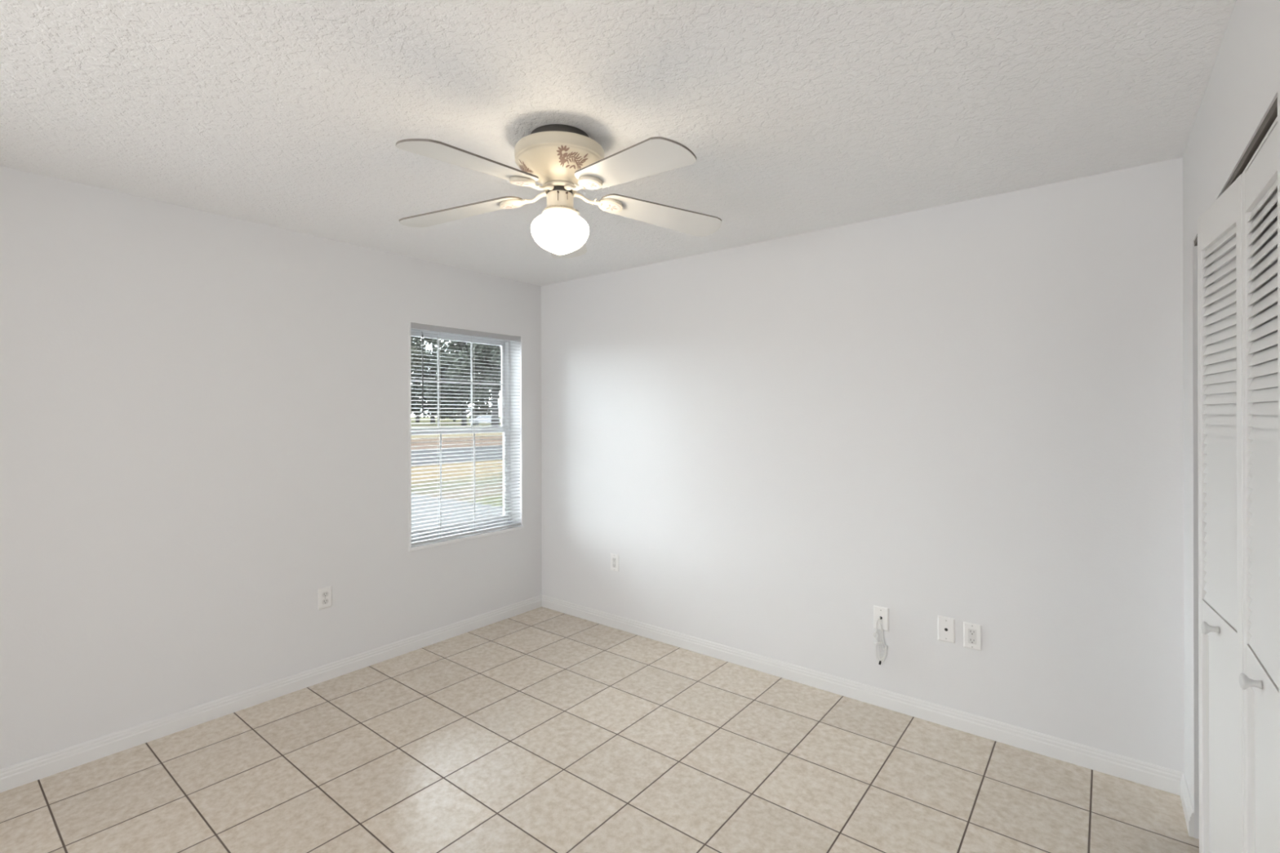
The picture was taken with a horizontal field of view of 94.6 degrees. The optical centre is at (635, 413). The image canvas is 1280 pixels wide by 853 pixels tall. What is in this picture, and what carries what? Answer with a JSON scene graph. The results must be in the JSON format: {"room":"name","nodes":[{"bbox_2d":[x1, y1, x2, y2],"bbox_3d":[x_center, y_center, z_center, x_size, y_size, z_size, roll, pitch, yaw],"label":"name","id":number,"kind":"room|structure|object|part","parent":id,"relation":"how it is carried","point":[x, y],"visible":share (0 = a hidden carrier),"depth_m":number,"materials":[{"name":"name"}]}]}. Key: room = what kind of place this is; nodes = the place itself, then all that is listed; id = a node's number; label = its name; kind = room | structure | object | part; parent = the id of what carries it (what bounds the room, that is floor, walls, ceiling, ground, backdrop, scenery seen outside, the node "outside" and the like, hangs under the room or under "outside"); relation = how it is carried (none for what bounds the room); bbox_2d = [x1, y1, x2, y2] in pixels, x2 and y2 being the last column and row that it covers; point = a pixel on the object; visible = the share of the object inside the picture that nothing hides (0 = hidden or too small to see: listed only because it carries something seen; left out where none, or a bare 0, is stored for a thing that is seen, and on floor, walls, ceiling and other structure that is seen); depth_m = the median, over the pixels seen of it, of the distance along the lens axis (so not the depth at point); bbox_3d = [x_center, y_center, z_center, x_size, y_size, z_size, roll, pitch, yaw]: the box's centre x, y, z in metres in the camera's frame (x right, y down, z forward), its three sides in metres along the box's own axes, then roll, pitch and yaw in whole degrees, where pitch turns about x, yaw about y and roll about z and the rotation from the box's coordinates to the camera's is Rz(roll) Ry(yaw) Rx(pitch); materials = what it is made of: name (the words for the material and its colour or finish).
{"room":"empty bedroom","nodes":[
{"label":"empty bedroom","id":0,"kind":"room"},
{"bbox_2d":[0,165,542,768],"bbox_3d":[-2.651,0.252,2.243,0.200,2.439,6.350,0,0,39],"label":"wall","id":1,"kind":"structure","parent":0,"point":[204,415],"depth_m":2.82,"materials":[{"name":"white paint"}]},
{"bbox_2d":[0,595,542,792],"bbox_3d":[-1.940,1.427,2.958,0.014,0.086,3.950,0,0,39],"label":"baseboard","id":2,"kind":"structure","parent":1,"relation":"attached to","point":[20,774],"depth_m":2.89,"materials":[{"name":"white wood"}]},
{"bbox_2d":[317,586,331,609],"bbox_3d":[-1.709,1.015,3.252,0.008,0.116,0.072,0,0,39],"label":"electrical outlet","id":3,"kind":"object","parent":1,"relation":"attached to","point":[324,594],"visible":1,"depth_m":3.25,"materials":[{"name":"white plastic"}]},
{"bbox_2d":[321,598,328,604],"bbox_3d":[-1.707,1.034,3.251,0.003,0.027,0.034,0,0,39],"label":"receptacle","id":4,"kind":"object","parent":3,"relation":"attached to","point":[324,601],"depth_m":3.25,"materials":[{"name":"white plastic"}]},
{"bbox_2d":[321,591,328,597],"bbox_3d":[-1.708,0.995,3.251,0.003,0.027,0.034,0,0,39],"label":"receptacle","id":5,"kind":"object","parent":3,"relation":"attached to","point":[324,594],"depth_m":3.25,"materials":[{"name":"white plastic"}]},
{"bbox_2d":[408,320,524,551],"bbox_3d":[-1.189,0.139,4.062,0.210,1.426,0.920,0,0,39],"label":"window","id":6,"kind":"structure","parent":1,"relation":"in","point":[505,416],"depth_m":4.19,"materials":[{"name":"white plastic"}]},
{"bbox_3d":[-1.256,-0.203,4.115,0.020,0.671,0.864,0,0,39],"label":"sash","id":7,"kind":"part","parent":6,"relation":"part of","materials":[{"name":"white plastic"}]},
{"bbox_3d":[-1.233,0.453,4.098,0.024,0.714,0.864,0,0,39],"label":"sash","id":8,"kind":"part","parent":6,"relation":"part of","materials":[{"name":"white plastic"}]},
{"bbox_2d":[410,322,520,546],"bbox_3d":[-1.125,0.126,4.011,0.041,1.392,0.880,0,0,39],"label":"window blind","id":9,"kind":"object","parent":6,"relation":"attached to","point":[413,326],"visible":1,"depth_m":3.96,"materials":[{"name":"grey plastic"}]},
{"bbox_3d":[-1.275,0.136,3.832,0.031,1.340,0.002,0,0,39],"label":"ladder cord","id":10,"kind":"part","parent":9,"relation":"part of","materials":[{"name":"white fabric"}]},
{"bbox_3d":[-1.127,0.812,4.014,0.027,0.018,0.880,0,0,39],"label":"rail","id":11,"kind":"part","parent":9,"relation":"part of","materials":[{"name":"grey plastic"}]},
{"bbox_3d":[-1.110,0.136,4.038,0.031,1.340,0.002,0,0,39],"label":"ladder cord","id":12,"kind":"part","parent":9,"relation":"part of","materials":[{"name":"white fabric"}]},
{"bbox_3d":[-0.935,0.135,4.257,0.031,1.340,0.002,0,0,39],"label":"ladder cord","id":13,"kind":"part","parent":9,"relation":"part of","materials":[{"name":"white fabric"}]},
{"bbox_3d":[-1.162,0.840,4.042,0.147,0.024,0.920,0,0,39],"label":"sill","id":14,"kind":"part","parent":6,"relation":"part of","materials":[{"name":"white"}]},
{"bbox_2d":[0,606,1199,852],"bbox_3d":[-0.851,1.527,0.807,4.800,0.120,6.350,0,0,39],"label":"floor","id":15,"kind":"structure","parent":0,"point":[540,730],"depth_m":2.39,"materials":[{"name":"tile"}]},
{"bbox_2d":[0,0,1235,286],"bbox_3d":[-0.858,-1.032,0.807,4.800,0.120,6.350,0,0,39],"label":"ceiling","id":16,"kind":"structure","parent":0,"point":[796,117],"depth_m":1.83,"materials":[{"name":"white paint"}]},
{"bbox_2d":[395,124,721,258],"bbox_3d":[-0.275,-0.769,2.052,1.210,0.409,1.192,0,0,39],"label":"ceiling fan","id":17,"kind":"object","parent":16,"relation":"hanging from","point":[563,159],"visible":1,"depth_m":2.00,"materials":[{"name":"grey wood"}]},
{"bbox_3d":[-0.647,-0.746,2.179,0.483,0.072,0.160,0,0,18],"label":"blade","id":18,"kind":"part","parent":17,"relation":"part of","materials":[{"name":"white wood"}]},
{"bbox_3d":[-0.470,-0.746,1.754,0.160,0.072,0.483,0,0,36],"label":"blade","id":19,"kind":"part","parent":17,"relation":"part of","materials":[{"name":"white wood"}]},
{"bbox_3d":[-0.266,-0.950,2.088,0.208,0.048,0.208,0,0,39],"label":"mounting plate","id":20,"kind":"part","parent":17,"relation":"part of","materials":[{"name":"grey metal"}]},
{"bbox_3d":[-0.266,-0.633,2.088,0.205,0.139,0.205,0,0,39],"label":"glass globe","id":21,"kind":"part","parent":17,"relation":"part of","materials":[{"name":"white glass"}]},
{"bbox_3d":[-0.297,-0.747,2.479,0.160,0.072,0.483,0,0,0],"label":"blade","id":22,"kind":"part","parent":17,"relation":"part of","materials":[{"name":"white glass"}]},
{"bbox_3d":[-0.011,-0.747,1.791,0.160,0.072,0.483,0,0,-36],"label":"blade","id":23,"kind":"part","parent":17,"relation":"part of","materials":[{"name":"white wood"}]},
{"bbox_3d":[0.096,-0.748,2.239,0.483,0.072,0.160,0,0,-18],"label":"blade","id":24,"kind":"part","parent":17,"relation":"part of","materials":[{"name":"white wood"}]},
{"bbox_2d":[541,157,1277,773],"bbox_3d":[1.143,0.242,3.147,4.600,2.439,0.200,0,0,39],"label":"wall","id":25,"kind":"structure","parent":0,"point":[971,411],"depth_m":2.84,"materials":[{"name":"white paint"}]},
{"bbox_2d":[610,553,618,572],"bbox_3d":[-0.142,1.019,4.043,0.072,0.116,0.008,0,0,39],"label":"electrical outlet","id":26,"kind":"object","parent":25,"relation":"attached to","point":[614,557],"visible":1,"depth_m":4.04,"materials":[{"name":"white plastic"}]},
{"bbox_2d":[612,557,616,568],"bbox_3d":[-0.143,1.019,4.041,0.033,0.067,0.002,0,0,39],"label":"receptacle","id":27,"kind":"object","parent":26,"relation":"attached to","point":[614,559],"depth_m":4.04,"materials":[{"name":"white plastic"}]},
{"bbox_2d":[542,595,1183,795],"bbox_3d":[0.689,1.420,3.376,3.600,0.086,0.014,0,0,39],"label":"baseboard","id":28,"kind":"structure","parent":25,"relation":"attached to","point":[1147,774],"depth_m":2.85,"materials":[{"name":"white"}]},
{"bbox_2d":[873,604,888,631],"bbox_3d":[1.228,1.023,2.949,0.072,0.116,0.007,0,0,39],"label":"outlet","id":29,"kind":"object","parent":25,"relation":"attached to","point":[878,611],"visible":1,"depth_m":2.94,"materials":[{"name":"white plastic"}]},
{"bbox_2d":[872,617,887,664],"bbox_3d":[1.217,1.129,2.933,0.067,0.232,0.031,0,0,39],"label":"cable bundle","id":30,"kind":"object","parent":29,"relation":"hanging from","point":[880,642],"visible":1,"depth_m":2.93,"materials":[{"name":"white plastic"}]},
{"bbox_2d":[937,615,955,643],"bbox_3d":[1.458,1.011,2.765,0.072,0.116,0.007,0,0,39],"label":"outlet","id":31,"kind":"object","parent":25,"relation":"attached to","point":[946,625],"visible":1,"depth_m":2.76,"materials":[{"name":"white plastic"}]},
{"bbox_2d":[963,622,981,650],"bbox_3d":[1.541,1.017,2.698,0.072,0.116,0.008,0,0,39],"label":"electrical outlet","id":32,"kind":"object","parent":25,"relation":"attached to","point":[971,632],"visible":1,"depth_m":2.69,"materials":[{"name":"white plastic"}]},
{"bbox_2d":[968,628,976,644],"bbox_3d":[1.539,1.017,2.696,0.033,0.067,0.002,0,0,39],"label":"receptacle","id":33,"kind":"object","parent":32,"relation":"attached to","point":[971,632],"depth_m":2.70,"materials":[{"name":"white plastic"}]},
{"bbox_2d":[1182,0,1279,852],"bbox_3d":[0.232,0.244,-0.221,0.110,2.439,6.200,0,0,38],"label":"wall","id":34,"kind":"structure","parent":0,"point":[1243,86],"depth_m":1.75,"materials":[{"name":"white paint"}]},
{"bbox_2d":[1180,773,1194,837],"bbox_3d":[2.007,1.416,2.148,0.014,0.086,0.286,0,0,38],"label":"baseboard","id":35,"kind":"structure","parent":34,"relation":"attached to","point":[1188,809],"depth_m":2.11,"materials":[{"name":"white wood"}]},
{"bbox_2d":[1194,97,1277,246],"bbox_3d":[1.567,-0.582,1.542,0.039,0.018,1.204,0,0,38],"label":"track","id":36,"kind":"object","parent":34,"relation":"attached to","point":[1272,114],"visible":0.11,"depth_m":1.26,"materials":[{"name":"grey metal"}]},
{"bbox_2d":[1197,116,1279,852],"bbox_3d":[1.424,0.439,1.400,0.079,2.012,0.762,0,0,33],"label":"door","id":37,"kind":"structure","parent":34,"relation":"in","point":[1237,442],"depth_m":1.41,"materials":[{"name":"white paint"}]},
{"bbox_3d":[1.517,0.567,1.557,0.034,0.033,0.033,0,0,39],"label":"knob","id":38,"kind":"part","parent":37,"relation":"part of","materials":[{"name":"white"}]},
{"bbox_3d":[1.548,0.438,1.548,0.028,2.012,0.379,0,0,32],"label":"panel","id":39,"kind":"part","parent":37,"relation":"part of","materials":[{"name":"white paint"}]},
{"bbox_3d":[1.551,0.961,1.547,0.011,0.698,0.305,0,0,32],"label":"panel","id":40,"kind":"part","parent":37,"relation":"part of","materials":[{"name":"white paint"}]},
{"bbox_3d":[1.300,0.568,1.246,0.033,0.033,0.033,0,0,39],"label":"knob","id":41,"kind":"part","parent":37,"relation":"part of","materials":[{"name":"white"}]},
{"bbox_3d":[1.328,0.439,1.234,0.028,2.012,0.379,0,0,38],"label":"panel","id":42,"kind":"part","parent":37,"relation":"part of","materials":[{"name":"white paint"}]},
{"bbox_3d":[1.331,0.962,1.232,0.011,0.698,0.304,0,0,38],"label":"panel","id":43,"kind":"part","parent":37,"relation":"part of","materials":[{"name":"white paint"}]},
{"label":"outside","id":44,"kind":"structure","parent":0,"visible":0},
{"bbox_2d":[410,416,502,506],"bbox_3d":[-89.096,1.855,158.359,329.800,0.001,530.000,0,0,39],"label":"ground","id":45,"kind":"structure","parent":44,"point":[427,420],"depth_m":16.92,"materials":[{"name":"green plant"}]},
{"bbox_2d":[410,345,426,372],"bbox_3d":[-34.453,-8.325,82.280,10.611,20.280,10.426,0,0,39],"label":"tree","id":46,"kind":"object","parent":45,"relation":"on","point":[418,351],"visible":0.05,"depth_m":82.60,"materials":[{"name":"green plant"}]},
{"bbox_2d":[410,336,441,422],"bbox_3d":[-44.414,-10.213,119.737,14.848,24.107,12.938,0,0,39],"label":"tree","id":47,"kind":"object","parent":45,"relation":"on","point":[427,352],"visible":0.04,"depth_m":118.29,"materials":[{"name":"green plant"}]},
{"bbox_2d":[410,337,462,422],"bbox_3d":[-33.831,-8.498,98.410,14.184,20.619,14.295,0,0,39],"label":"tree","id":48,"kind":"object","parent":45,"relation":"on","point":[427,371],"visible":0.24,"depth_m":97.64,"materials":[{"name":"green plant"}]},
{"bbox_2d":[430,350,467,421],"bbox_3d":[-41.193,-6.522,134.866,13.666,16.709,13.277,0,0,39],"label":"tree","id":49,"kind":"object","parent":45,"relation":"on","point":[458,410],"visible":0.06,"depth_m":131.67,"materials":[{"name":"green plant"}]},
{"bbox_2d":[423,338,501,425],"bbox_3d":[-24.172,-8.316,84.137,11.664,20.203,12.209,0,0,-2],"label":"tree","id":50,"kind":"object","parent":45,"relation":"on","point":[446,367],"visible":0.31,"depth_m":81.58,"materials":[{"name":"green plant"}]},
{"bbox_2d":[445,342,501,426],"bbox_3d":[-16.340,-6.969,70.083,11.096,17.464,10.444,0,0,-1],"label":"tree","id":51,"kind":"object","parent":45,"relation":"on","point":[497,366],"visible":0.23,"depth_m":67.70,"materials":[{"name":"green plant"}]},
{"bbox_2d":[466,357,501,418],"bbox_3d":[-30.227,-6.254,116.114,12.729,16.126,12.690,0,0,39],"label":"tree","id":52,"kind":"object","parent":45,"relation":"on","point":[477,414],"visible":0.09,"depth_m":114.01,"materials":[{"name":"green plant"}]},
{"bbox_2d":[468,414,501,425],"bbox_3d":[-22.430,0.925,88.000,4.500,1.500,1.800,0,0,-29],"label":"car","id":53,"kind":"object","parent":45,"relation":"on","point":[481,416],"visible":0.44,"depth_m":87.12,"materials":[{"name":"grey paint"}]},
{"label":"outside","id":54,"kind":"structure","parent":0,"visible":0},
{"bbox_2d":[411,444,502,466],"bbox_3d":[17.031,1.588,54.332,7.900,0.062,400.000,0,0,39],"label":"road","id":55,"kind":"structure","parent":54,"point":[501,446],"depth_m":23.11,"materials":[{"name":"grey asphalt"}]},
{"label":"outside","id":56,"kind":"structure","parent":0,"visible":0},
{"bbox_2d":[411,493,502,530],"bbox_3d":[-7.395,1.645,9.437,10.000,0.080,7.360,0,0,39],"label":"driveway","id":57,"kind":"structure","parent":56,"point":[412,495],"depth_m":9.61,"materials":[{"name":"grey concrete"}]}
]}

